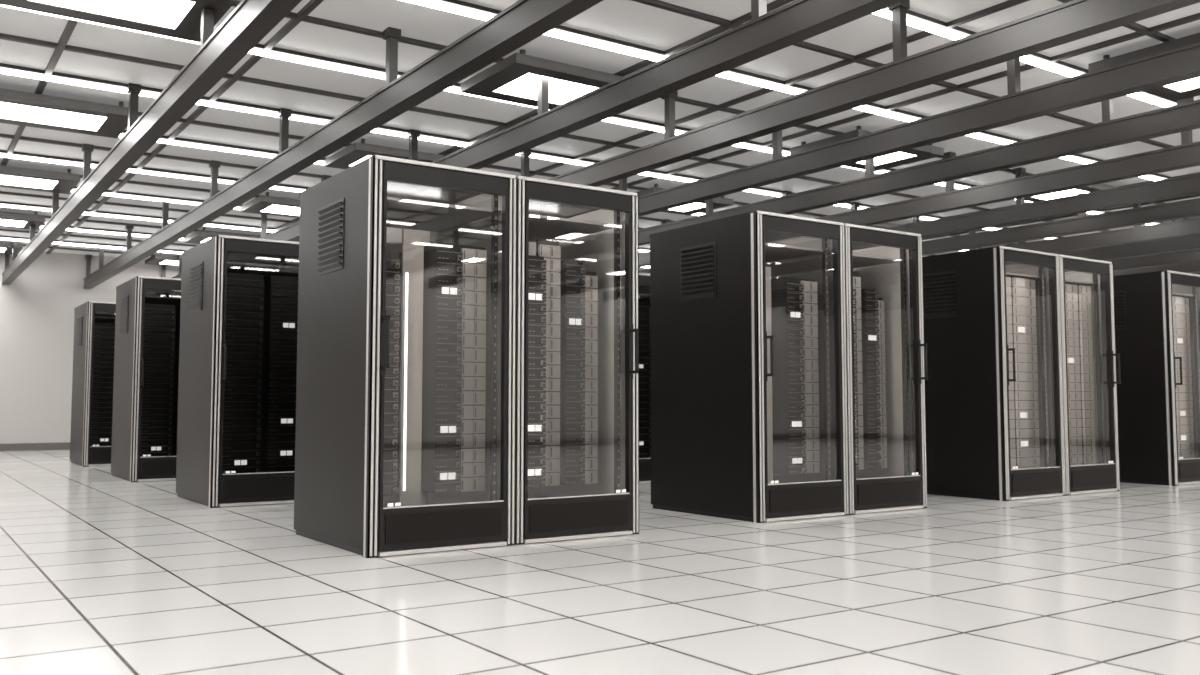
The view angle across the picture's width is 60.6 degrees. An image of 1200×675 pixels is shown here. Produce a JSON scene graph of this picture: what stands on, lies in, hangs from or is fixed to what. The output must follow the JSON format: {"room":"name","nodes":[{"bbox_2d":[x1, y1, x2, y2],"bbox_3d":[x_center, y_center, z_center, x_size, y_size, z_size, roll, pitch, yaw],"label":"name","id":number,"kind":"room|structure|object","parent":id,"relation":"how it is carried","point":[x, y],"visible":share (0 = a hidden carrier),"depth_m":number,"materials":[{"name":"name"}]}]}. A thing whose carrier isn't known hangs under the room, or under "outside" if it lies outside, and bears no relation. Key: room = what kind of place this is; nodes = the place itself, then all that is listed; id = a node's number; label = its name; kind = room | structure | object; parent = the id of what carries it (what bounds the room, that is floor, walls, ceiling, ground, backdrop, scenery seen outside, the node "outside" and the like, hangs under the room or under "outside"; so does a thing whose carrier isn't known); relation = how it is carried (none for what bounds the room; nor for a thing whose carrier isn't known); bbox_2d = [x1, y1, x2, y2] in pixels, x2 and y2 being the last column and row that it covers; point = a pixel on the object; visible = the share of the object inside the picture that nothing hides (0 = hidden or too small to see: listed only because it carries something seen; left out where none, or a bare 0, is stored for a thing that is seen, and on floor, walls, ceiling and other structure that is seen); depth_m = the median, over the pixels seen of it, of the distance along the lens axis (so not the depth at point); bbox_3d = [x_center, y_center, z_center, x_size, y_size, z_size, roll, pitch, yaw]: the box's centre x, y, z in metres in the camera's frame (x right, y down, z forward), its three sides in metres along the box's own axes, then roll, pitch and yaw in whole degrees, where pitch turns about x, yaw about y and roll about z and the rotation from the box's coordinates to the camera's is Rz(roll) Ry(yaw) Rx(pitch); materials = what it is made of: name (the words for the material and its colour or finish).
{"room":"server room","nodes":[
{"label":"server room","id":0,"kind":"room"},
{"bbox_2d":[0,250,177,443],"bbox_3d":[-5.735,0.374,19.277,22.900,3.250,0.200,3,-4,-35],"label":"wall","id":1,"kind":"structure","parent":0,"point":[37,312],"depth_m":16.82,"materials":[{"name":"paint"}]},
{"bbox_2d":[0,442,69,450],"bbox_3d":[-5.672,1.930,19.086,22.500,0.120,0.020,3,-4,-35],"label":"baseboard","id":2,"kind":"structure","parent":1,"relation":"attached to","point":[65,445],"depth_m":16.65,"materials":[{"name":"grey paint"}]},
{"bbox_2d":[0,450,1199,674],"bbox_3d":[1.438,1.427,8.828,22.900,0.200,25.400,3,-4,-35],"label":"floor","id":3,"kind":"structure","parent":0,"point":[102,573],"depth_m":4.07,"materials":[{"name":"tile"}]},
{"bbox_2d":[70,301,115,466],"bbox_3d":[-5.828,0.613,13.306,1.696,2.003,1.205,3,-4,-35],"label":"tall cabinet","id":4,"kind":"object","parent":3,"relation":"on","point":[94,321],"visible":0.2,"depth_m":12.64,"materials":[{"name":"black metal"}]},
{"bbox_2d":[111,276,180,481],"bbox_3d":[-4.138,0.455,10.870,1.696,2.003,1.205,3,-4,-35],"label":"tall cabinet","id":5,"kind":"object","parent":3,"relation":"on","point":[147,319],"visible":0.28,"depth_m":10.24,"materials":[{"name":"black metal"}]},
{"bbox_2d":[176,235,298,507],"bbox_3d":[-2.447,0.297,8.433,1.696,2.003,1.205,3,-4,-35],"label":"tall cabinet","id":6,"kind":"object","parent":3,"relation":"on","point":[236,427],"visible":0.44,"depth_m":7.85,"materials":[{"name":"black metal"}]},
{"bbox_2d":[294,155,638,557],"bbox_3d":[-0.756,0.140,5.996,1.696,2.003,1.205,3,-4,-35],"label":"tall cabinet","id":7,"kind":"object","parent":3,"relation":"on","point":[468,339],"visible":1,"depth_m":5.60,"materials":[{"name":"black metal"}]},
{"bbox_2d":[639,273,650,483],"bbox_3d":[-0.301,0.393,9.916,1.696,2.003,1.205,3,-4,-35],"label":"tall cabinet","id":8,"kind":"object","parent":3,"relation":"on","point":[644,278],"visible":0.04,"depth_m":9.97,"materials":[{"name":"black metal"}]},
{"bbox_2d":[649,210,927,522],"bbox_3d":[1.390,0.236,7.479,1.696,2.003,1.205,3,-4,-35],"label":"tall cabinet","id":9,"kind":"object","parent":3,"relation":"on","point":[787,379],"visible":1,"depth_m":7.08,"materials":[{"name":"black metal"}]},
{"bbox_2d":[922,246,1120,500],"bbox_3d":[3.535,0.332,8.962,1.696,2.003,1.205,3,-4,-35],"label":"tall cabinet","id":10,"kind":"object","parent":3,"relation":"on","point":[1021,390],"visible":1,"depth_m":8.50,"materials":[{"name":"black metal"}]},
{"bbox_2d":[1113,270,1199,485],"bbox_3d":[5.681,0.427,10.445,1.696,2.003,1.205,3,-4,-35],"label":"tall cabinet","id":11,"kind":"object","parent":3,"relation":"on","point":[1157,314],"visible":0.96,"depth_m":9.79,"materials":[{"name":"black metal"}]},
{"bbox_2d":[0,0,1199,270],"bbox_3d":[1.438,-2.016,9.051,22.900,0.200,25.400,3,-4,-35],"label":"ceiling","id":12,"kind":"structure","parent":0,"point":[629,21],"depth_m":8.20,"materials":[{"name":"grey metal"}]},
{"bbox_2d":[0,242,21,254],"bbox_3d":[-9.539,-1.424,15.657,1.200,0.130,0.840,3,-4,-35],"label":"ceiling light panel","id":13,"kind":"object","parent":12,"relation":"in","point":[5,248],"depth_m":15.67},
{"bbox_2d":[0,238,28,241],"bbox_3d":[-8.732,-1.467,15.321,0.372,0.023,0.203,3,-4,-35],"label":"recessed light","id":14,"kind":"object","parent":12,"relation":"in","point":[0,238],"depth_m":15.37,"materials":[{"name":"white plastic"}]},
{"bbox_2d":[0,212,44,229],"bbox_3d":[-7.945,-1.572,13.360,1.200,0.130,0.840,3,-4,-35],"label":"ceiling light panel","id":15,"kind":"object","parent":12,"relation":"in","point":[7,220],"depth_m":13.35,"materials":[{"name":"grey metal"}]},
{"bbox_2d":[0,204,51,211],"bbox_3d":[-7.158,-1.629,12.820,0.575,0.023,0.179,3,-4,-35],"label":"recessed light","id":16,"kind":"object","parent":12,"relation":"in","point":[1,205],"depth_m":12.85,"materials":[{"name":"white plastic"}]},
{"bbox_2d":[0,165,80,193],"bbox_3d":[-6.260,-1.729,10.931,1.200,0.130,0.840,3,-4,-35],"label":"ceiling light panel","id":17,"kind":"object","parent":12,"relation":"in","point":[10,177],"depth_m":10.91,"materials":[{"name":"white plastic"}]},
{"bbox_2d":[0,154,82,166],"bbox_3d":[-5.596,-1.791,10.313,0.741,0.023,0.151,3,-4,-35],"label":"recessed light","id":18,"kind":"object","parent":12,"relation":"in","point":[1,155],"depth_m":10.33,"materials":[{"name":"white plastic"}]},
{"bbox_2d":[0,88,128,137],"bbox_3d":[-4.569,-1.887,8.494,1.200,0.130,0.840,3,-4,-35],"label":"ceiling light panel","id":19,"kind":"object","parent":12,"relation":"in","point":[21,108],"depth_m":8.43,"materials":[{"name":"white plastic"}]},
{"bbox_2d":[0,69,128,93],"bbox_3d":[-4.045,-1.954,7.796,0.882,0.023,0.124,3,-4,-35],"label":"recessed light","id":20,"kind":"object","parent":12,"relation":"in","point":[92,85],"depth_m":7.80,"materials":[{"name":"white plastic"}]},
{"bbox_2d":[52,242,125,249],"bbox_3d":[-7.890,-1.429,15.903,1.032,0.023,0.207,3,-4,-35],"label":"recessed light","id":21,"kind":"object","parent":12,"relation":"in","point":[85,245],"depth_m":15.96,"materials":[{"name":"white plastic"}]},
{"bbox_2d":[67,229,126,235],"bbox_3d":[-7.146,-1.512,14.622,0.779,0.023,0.193,3,-4,-35],"label":"recessed light","id":22,"kind":"object","parent":12,"relation":"in","point":[102,232],"depth_m":14.67,"materials":[{"name":"white plastic"}]},
{"bbox_2d":[0,4,199,43],"bbox_3d":[-3.197,-2.029,6.634,1.172,0.023,0.032,3,-4,-35],"label":"recessed light","id":23,"kind":"object","parent":12,"relation":"in","point":[0,4],"depth_m":6.61,"materials":[{"name":"white plastic"}]},
{"bbox_2d":[0,0,235,41],"bbox_3d":[-2.878,-2.044,6.058,1.200,0.130,0.840,3,-4,-35],"label":"ceiling light panel","id":24,"kind":"object","parent":12,"relation":"in","point":[181,19],"depth_m":6.22,"materials":[{"name":"white plastic"}]},
{"bbox_2d":[83,212,161,221],"bbox_3d":[-6.239,-1.588,13.456,0.951,0.023,0.179,3,-4,-35],"label":"recessed light","id":25,"kind":"object","parent":12,"relation":"in","point":[104,215],"depth_m":13.48,"materials":[{"name":"white plastic"}]},
{"bbox_2d":[132,234,148,236],"bbox_3d":[-6.688,-1.492,14.938,0.227,0.023,0.191,3,-4,-35],"label":"recessed light","id":26,"kind":"object","parent":12,"relation":"in","point":[137,235],"depth_m":15.01,"materials":[{"name":"white plastic"}]},
{"bbox_2d":[139,91,158,97],"bbox_3d":[-3.569,-1.932,8.126,0.130,0.023,0.123,3,-4,-35],"label":"recessed light","id":27,"kind":"object","parent":12,"relation":"in","point":[147,94],"depth_m":8.14,"materials":[{"name":"white plastic"}]},
{"bbox_2d":[2,0,301,283],"bbox_3d":[-2.467,-1.806,6.328,0.120,0.570,25.000,3,-4,-35],"label":"ceiling beam","id":28,"kind":"structure","parent":12,"relation":"hanging from","point":[220,50],"depth_m":6.98,"materials":[{"name":"grey metal"}]},
{"bbox_2d":[145,252,177,265],"bbox_3d":[-6.990,-1.310,17.418,1.200,0.130,0.840,3,-4,-35],"label":"ceiling light panel","id":29,"kind":"object","parent":12,"relation":"in","point":[157,259],"depth_m":16.98,"materials":[{"name":"grey metal"}]},
{"bbox_2d":[126,169,210,181],"bbox_3d":[-4.603,-1.746,10.999,0.844,0.023,0.150,3,-4,-35],"label":"recessed light","id":30,"kind":"object","parent":12,"relation":"in","point":[128,170],"depth_m":11.02,"materials":[{"name":"white plastic"}]},
{"bbox_2d":[158,251,182,253],"bbox_3d":[-6.934,-1.386,16.564,0.342,0.023,0.198,3,-4,-35],"label":"recessed light","id":31,"kind":"object","parent":12,"relation":"in","point":[158,251],"depth_m":16.62,"materials":[{"name":"white plastic"}]},
{"bbox_2d":[184,227,260,243],"bbox_3d":[-5.396,-1.458,15.121,1.200,0.130,0.840,3,-4,-35],"label":"ceiling light panel","id":32,"kind":"object","parent":12,"relation":"in","point":[198,237],"depth_m":14.71,"materials":[{"name":"grey metal"}]},
{"bbox_2d":[218,180,233,183],"bbox_3d":[-4.132,-1.725,11.324,0.163,0.023,0.150,3,-4,-35],"label":"recessed light","id":33,"kind":"object","parent":12,"relation":"in","point":[219,181],"depth_m":11.36,"materials":[{"name":"white plastic"}]},
{"bbox_2d":[204,224,260,230],"bbox_3d":[-5.085,-1.536,14.254,0.752,0.023,0.176,3,-4,-35],"label":"recessed light","id":34,"kind":"object","parent":12,"relation":"in","point":[210,225],"depth_m":14.30,"materials":[{"name":"white plastic"}]},
{"bbox_2d":[196,101,279,117],"bbox_3d":[-2.985,-1.906,8.529,0.684,0.023,0.124,3,-4,-35],"label":"recessed light","id":35,"kind":"object","parent":12,"relation":"in","point":[203,103],"depth_m":8.54,"materials":[{"name":"white plastic"}]},
{"bbox_2d":[240,192,299,217],"bbox_3d":[-3.711,-1.615,12.692,1.200,0.130,0.840,3,-4,-35],"label":"ceiling light panel","id":36,"kind":"object","parent":12,"relation":"in","point":[266,205],"depth_m":12.40,"materials":[{"name":"white plastic"}]},
{"bbox_2d":[270,186,303,191],"bbox_3d":[-3.571,-1.700,11.712,0.352,0.023,0.150,3,-4,-35],"label":"recessed light","id":37,"kind":"object","parent":12,"relation":"in","point":[277,188],"depth_m":11.75,"materials":[{"name":"white plastic"}]},
{"bbox_2d":[289,115,328,124],"bbox_3d":[-2.515,-1.885,8.852,0.328,0.023,0.123,3,-4,-35],"label":"recessed light","id":38,"kind":"object","parent":12,"relation":"in","point":[304,119],"depth_m":8.88,"materials":[{"name":"white plastic"}]},
{"bbox_2d":[249,49,385,79],"bbox_3d":[-2.004,-1.978,7.412,1.016,0.023,0.110,3,-4,-35],"label":"recessed light","id":39,"kind":"object","parent":12,"relation":"in","point":[342,68],"depth_m":7.41,"materials":[{"name":"white plastic"}]},
{"bbox_2d":[83,0,602,288],"bbox_3d":[-1.493,-1.763,7.001,0.120,0.570,25.000,3,-4,-35],"label":"ceiling beam","id":40,"kind":"structure","parent":12,"relation":"hanging from","point":[523,21],"depth_m":6.95,"materials":[{"name":"grey metal"}]},
{"bbox_2d":[71,190,648,251],"bbox_3d":[-2.313,-1.523,14.448,21.900,0.023,0.044,3,-4,-35],"label":"recessed light","id":41,"kind":"object","parent":12,"relation":"in","point":[104,194],"visible":0.02,"depth_m":12.34,"materials":[{"name":"white plastic"}]},
{"bbox_2d":[324,139,444,168],"bbox_3d":[-2.020,-1.773,10.256,1.200,0.130,0.840,3,-4,-35],"label":"ceiling light panel","id":42,"kind":"object","parent":12,"relation":"in","point":[357,152],"depth_m":9.84,"materials":[{"name":"grey metal"}]},
{"bbox_2d":[371,129,407,137],"bbox_3d":[-1.888,-1.857,9.286,0.349,0.023,0.122,3,-4,-35],"label":"recessed light","id":43,"kind":"object","parent":12,"relation":"in","point":[375,130],"depth_m":9.31,"materials":[{"name":"white plastic"}]},
{"bbox_2d":[418,136,470,146],"bbox_3d":[-1.459,-1.838,9.583,0.515,0.023,0.123,3,-4,-35],"label":"recessed light","id":44,"kind":"object","parent":12,"relation":"in","point":[421,137],"depth_m":9.61,"materials":[{"name":"white plastic"}]},
{"bbox_2d":[401,0,493,20],"bbox_3d":[-0.937,-2.047,6.355,0.583,0.023,0.096,3,-4,-35],"label":"recessed light","id":45,"kind":"object","parent":12,"relation":"in","point":[468,13],"depth_m":6.38,"materials":[{"name":"white plastic"}]},
{"bbox_2d":[444,87,537,108],"bbox_3d":[-0.839,-1.926,8.218,0.856,0.023,0.107,3,-4,-35],"label":"recessed light","id":46,"kind":"object","parent":12,"relation":"in","point":[450,89],"depth_m":8.14,"materials":[{"name":"white plastic"}]},
{"bbox_2d":[161,0,904,278],"bbox_3d":[-0.519,-1.719,7.674,0.120,0.570,25.000,3,-4,-35],"label":"ceiling beam","id":47,"kind":"structure","parent":12,"relation":"hanging from","point":[797,21],"depth_m":6.30,"materials":[{"name":"grey metal"}]},
{"bbox_2d":[461,49,622,109],"bbox_3d":[-0.330,-1.930,7.819,1.200,0.130,0.840,3,-4,-35],"label":"ceiling light panel","id":48,"kind":"object","parent":12,"relation":"in","point":[515,78],"depth_m":7.57,"materials":[{"name":"white plastic"}]},
{"bbox_2d":[119,134,966,250],"bbox_3d":[-0.623,-1.681,12.012,21.900,0.023,0.044,3,-4,-35],"label":"recessed light","id":49,"kind":"object","parent":12,"relation":"in","point":[121,135],"visible":0.02,"depth_m":9.90,"materials":[{"name":"white plastic"}]},
{"bbox_2d":[529,154,590,165],"bbox_3d":[-0.404,-1.791,10.311,0.713,0.023,0.124,3,-4,-35],"label":"recessed light","id":50,"kind":"object","parent":12,"relation":"in","point":[532,155],"depth_m":10.34,"materials":[{"name":"white plastic"}]},
{"bbox_2d":[0,0,1199,270],"bbox_3d":[1.438,-1.901,9.043,22.500,0.029,25.000,3,-4,-35],"label":"grid","id":51,"kind":"object","parent":12,"relation":"attached to","point":[295,18],"depth_m":8.52,"materials":[{"name":"white metal"}]},
{"bbox_2d":[543,30,664,61],"bbox_3d":[0.044,-2.003,7.033,0.956,0.023,0.096,3,-4,-35],"label":"recessed light","id":52,"kind":"object","parent":12,"relation":"in","point":[560,35],"depth_m":7.03,"materials":[{"name":"white plastic"}]},
{"bbox_2d":[602,118,664,132],"bbox_3d":[0.328,-1.874,9.022,0.684,0.023,0.110,3,-4,-35],"label":"recessed light","id":53,"kind":"object","parent":12,"relation":"in","point":[611,120],"depth_m":9.03,"materials":[{"name":"white plastic"}]},
{"bbox_2d":[639,172,695,182],"bbox_3d":[0.730,-1.740,11.095,0.712,0.023,0.122,3,-4,-35],"label":"recessed light","id":54,"kind":"object","parent":12,"relation":"in","point":[645,173],"depth_m":11.12,"materials":[{"name":"white plastic"}]},
{"bbox_2d":[635,184,732,214],"bbox_3d":[0.857,-1.644,12.244,1.200,0.130,0.840,3,-4,-35],"label":"ceiling light panel","id":55,"kind":"object","parent":12,"relation":"in","point":[718,202],"depth_m":12.27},
{"bbox_2d":[297,0,1199,241],"bbox_3d":[0.456,-1.676,8.347,0.120,0.570,25.000,3,-4,-35],"label":"ceiling beam","id":56,"kind":"structure","parent":12,"relation":"attached to","point":[1073,20],"depth_m":6.33,"materials":[{"name":"grey metal"}]},
{"bbox_2d":[732,143,771,152],"bbox_3d":[1.483,-1.822,9.822,0.499,0.023,0.110,3,-4,-35],"label":"recessed light","id":57,"kind":"object","parent":12,"relation":"in","point":[739,144],"depth_m":9.84,"materials":[{"name":"white plastic"}]},
{"bbox_2d":[715,72,802,94],"bbox_3d":[1.227,-1.950,7.850,0.832,0.023,0.097,3,-4,-35],"label":"recessed light","id":58,"kind":"object","parent":12,"relation":"in","point":[725,75],"depth_m":7.87,"materials":[{"name":"white plastic"}]},
{"bbox_2d":[744,189,781,196],"bbox_3d":[1.909,-1.687,11.910,0.573,0.023,0.123,3,-4,-35],"label":"recessed light","id":59,"kind":"object","parent":12,"relation":"in","point":[749,190],"depth_m":11.94,"materials":[{"name":"white plastic"}]},
{"bbox_2d":[790,126,943,171],"bbox_3d":[2.548,-1.802,9.807,1.200,0.130,0.840,3,-4,-35],"label":"ceiling light panel","id":60,"kind":"object","parent":12,"relation":"in","point":[925,152],"depth_m":9.76,"materials":[{"name":"white plastic"}]},
{"bbox_2d":[872,9,891,19],"bbox_3d":[1.801,-2.040,6.454,0.182,0.023,0.082,3,-4,-35],"label":"recessed light","id":61,"kind":"object","parent":12,"relation":"in","point":[883,13],"depth_m":6.45,"materials":[{"name":"white plastic"}]},
{"bbox_2d":[853,106,917,121],"bbox_3d":[2.413,-1.897,8.670,0.712,0.023,0.096,3,-4,-35],"label":"recessed light","id":62,"kind":"object","parent":12,"relation":"in","point":[862,108],"depth_m":8.68,"materials":[{"name":"white plastic"}]},
{"bbox_2d":[619,42,1199,216],"bbox_3d":[1.430,-1.632,9.020,0.120,0.570,25.000,3,-4,-35],"label":"ceiling beam","id":63,"kind":"structure","parent":12,"relation":"attached to","point":[1180,64],"depth_m":7.32,"materials":[{"name":"grey metal"}]},
{"bbox_2d":[639,99,1199,245],"bbox_3d":[2.404,-1.589,9.694,0.120,0.570,25.000,3,-4,-35],"label":"ceiling beam","id":64,"kind":"structure","parent":12,"relation":"attached to","point":[1110,132],"depth_m":8.50,"materials":[{"name":"grey metal"}]},
{"bbox_2d":[639,97,1199,266],"bbox_3d":[3.378,-1.545,10.367,0.120,0.570,25.000,3,-4,-35],"label":"ceiling beam","id":65,"kind":"structure","parent":12,"relation":"attached to","point":[1187,154],"depth_m":9.44,"materials":[{"name":"grey metal"}]},
{"bbox_2d":[906,17,964,39],"bbox_3d":[2.166,-2.024,6.705,0.602,0.023,0.083,3,-4,-35],"label":"recessed light","id":66,"kind":"object","parent":12,"relation":"in","point":[954,36],"depth_m":6.73,"materials":[{"name":"white plastic"}]},
{"bbox_2d":[965,133,1011,144],"bbox_3d":[3.598,-1.844,9.489,0.588,0.023,0.096,3,-4,-35],"label":"recessed light","id":67,"kind":"object","parent":12,"relation":"in","point":[973,135],"depth_m":9.50,"materials":[{"name":"white plastic"}]},
{"bbox_2d":[1020,56,1080,76],"bbox_3d":[3.256,-1.975,7.458,0.709,0.023,0.082,3,-4,-35],"label":"recessed light","id":68,"kind":"object","parent":12,"relation":"in","point":[1024,59],"depth_m":7.47,"materials":[{"name":"white plastic"}]},
{"bbox_2d":[1024,184,1116,201],"bbox_3d":[5.425,-1.673,11.796,1.200,0.130,0.840,3,-4,-35],"label":"ceiling light panel","id":69,"kind":"object","parent":12,"relation":"in","point":[1097,187],"depth_m":11.55,"materials":[{"name":"white plastic"}]},
{"bbox_2d":[1061,156,1092,163],"bbox_3d":[4.781,-1.791,10.308,0.457,0.023,0.094,3,-4,-35],"label":"recessed light","id":70,"kind":"object","parent":12,"relation":"in","point":[1069,158],"depth_m":10.32,"materials":[{"name":"white plastic"}]},
{"bbox_2d":[1088,32,1199,100],"bbox_3d":[4.239,-1.959,7.371,1.200,0.130,0.840,3,-4,-35],"label":"ceiling light panel","id":71,"kind":"object","parent":12,"relation":"in","point":[1188,88],"depth_m":7.30,"materials":[{"name":"grey metal"}]},
{"bbox_2d":[1127,93,1172,107],"bbox_3d":[4.441,-1.922,8.277,0.585,0.023,0.082,3,-4,-35],"label":"recessed light","id":72,"kind":"object","parent":12,"relation":"in","point":[1136,95],"depth_m":8.28,"materials":[{"name":"white plastic"}]},
{"bbox_2d":[1140,175,1162,180],"bbox_3d":[5.968,-1.738,11.127,0.345,0.023,0.091,3,-4,-35],"label":"recessed light","id":73,"kind":"object","parent":12,"relation":"in","point":[1146,177],"depth_m":11.14,"materials":[{"name":"white plastic"}]},
{"bbox_2d":[868,222,900,228],"bbox_3d":[3.735,-1.516,14.232,1.200,0.130,0.840,3,-4,-35],"label":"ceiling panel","id":74,"kind":"object","parent":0,"point":[883,225],"depth_m":13.80,"materials":[{"name":"grey metal"}]},
{"bbox_2d":[639,167,1199,273],"bbox_3d":[4.353,-1.502,11.040,0.120,0.570,25.000,3,-4,-35],"label":"ceiling beam","id":75,"kind":"structure","parent":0,"point":[1187,185],"depth_m":10.50,"materials":[{"name":"grey metal"}]},
{"bbox_2d":[913,192,1199,255],"bbox_3d":[5.327,-1.458,11.713,0.120,0.570,25.000,3,-4,-35],"label":"ceiling beam","id":76,"kind":"structure","parent":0,"point":[1190,208],"depth_m":11.63,"materials":[{"name":"grey metal"}]},
{"bbox_2d":[969,204,1199,252],"bbox_3d":[6.301,-1.415,12.386,0.120,0.570,25.000,3,-4,-35],"label":"ceiling beam","id":77,"kind":"structure","parent":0,"point":[1189,227],"depth_m":12.39,"materials":[{"name":"grey metal"}]},
{"bbox_2d":[1020,218,1199,260],"bbox_3d":[7.275,-1.371,13.060,0.120,0.570,25.000,3,-4,-35],"label":"ceiling beam","id":78,"kind":"structure","parent":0,"point":[1187,243],"depth_m":13.34,"materials":[{"name":"grey metal"}]},
{"bbox_2d":[1106,249,1199,270],"bbox_3d":[8.250,-1.328,13.733,0.120,0.570,25.000,3,-4,-35],"label":"ceiling beam","id":79,"kind":"structure","parent":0,"point":[1192,256],"depth_m":14.33,"materials":[{"name":"grey metal"}]},
{"bbox_2d":[1113,262,1199,275],"bbox_3d":[9.224,-1.284,14.406,0.120,0.570,25.000,3,-4,-35],"label":"ceiling beam","id":80,"kind":"structure","parent":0,"point":[1194,267],"depth_m":15.34,"materials":[{"name":"grey metal"}]}
]}

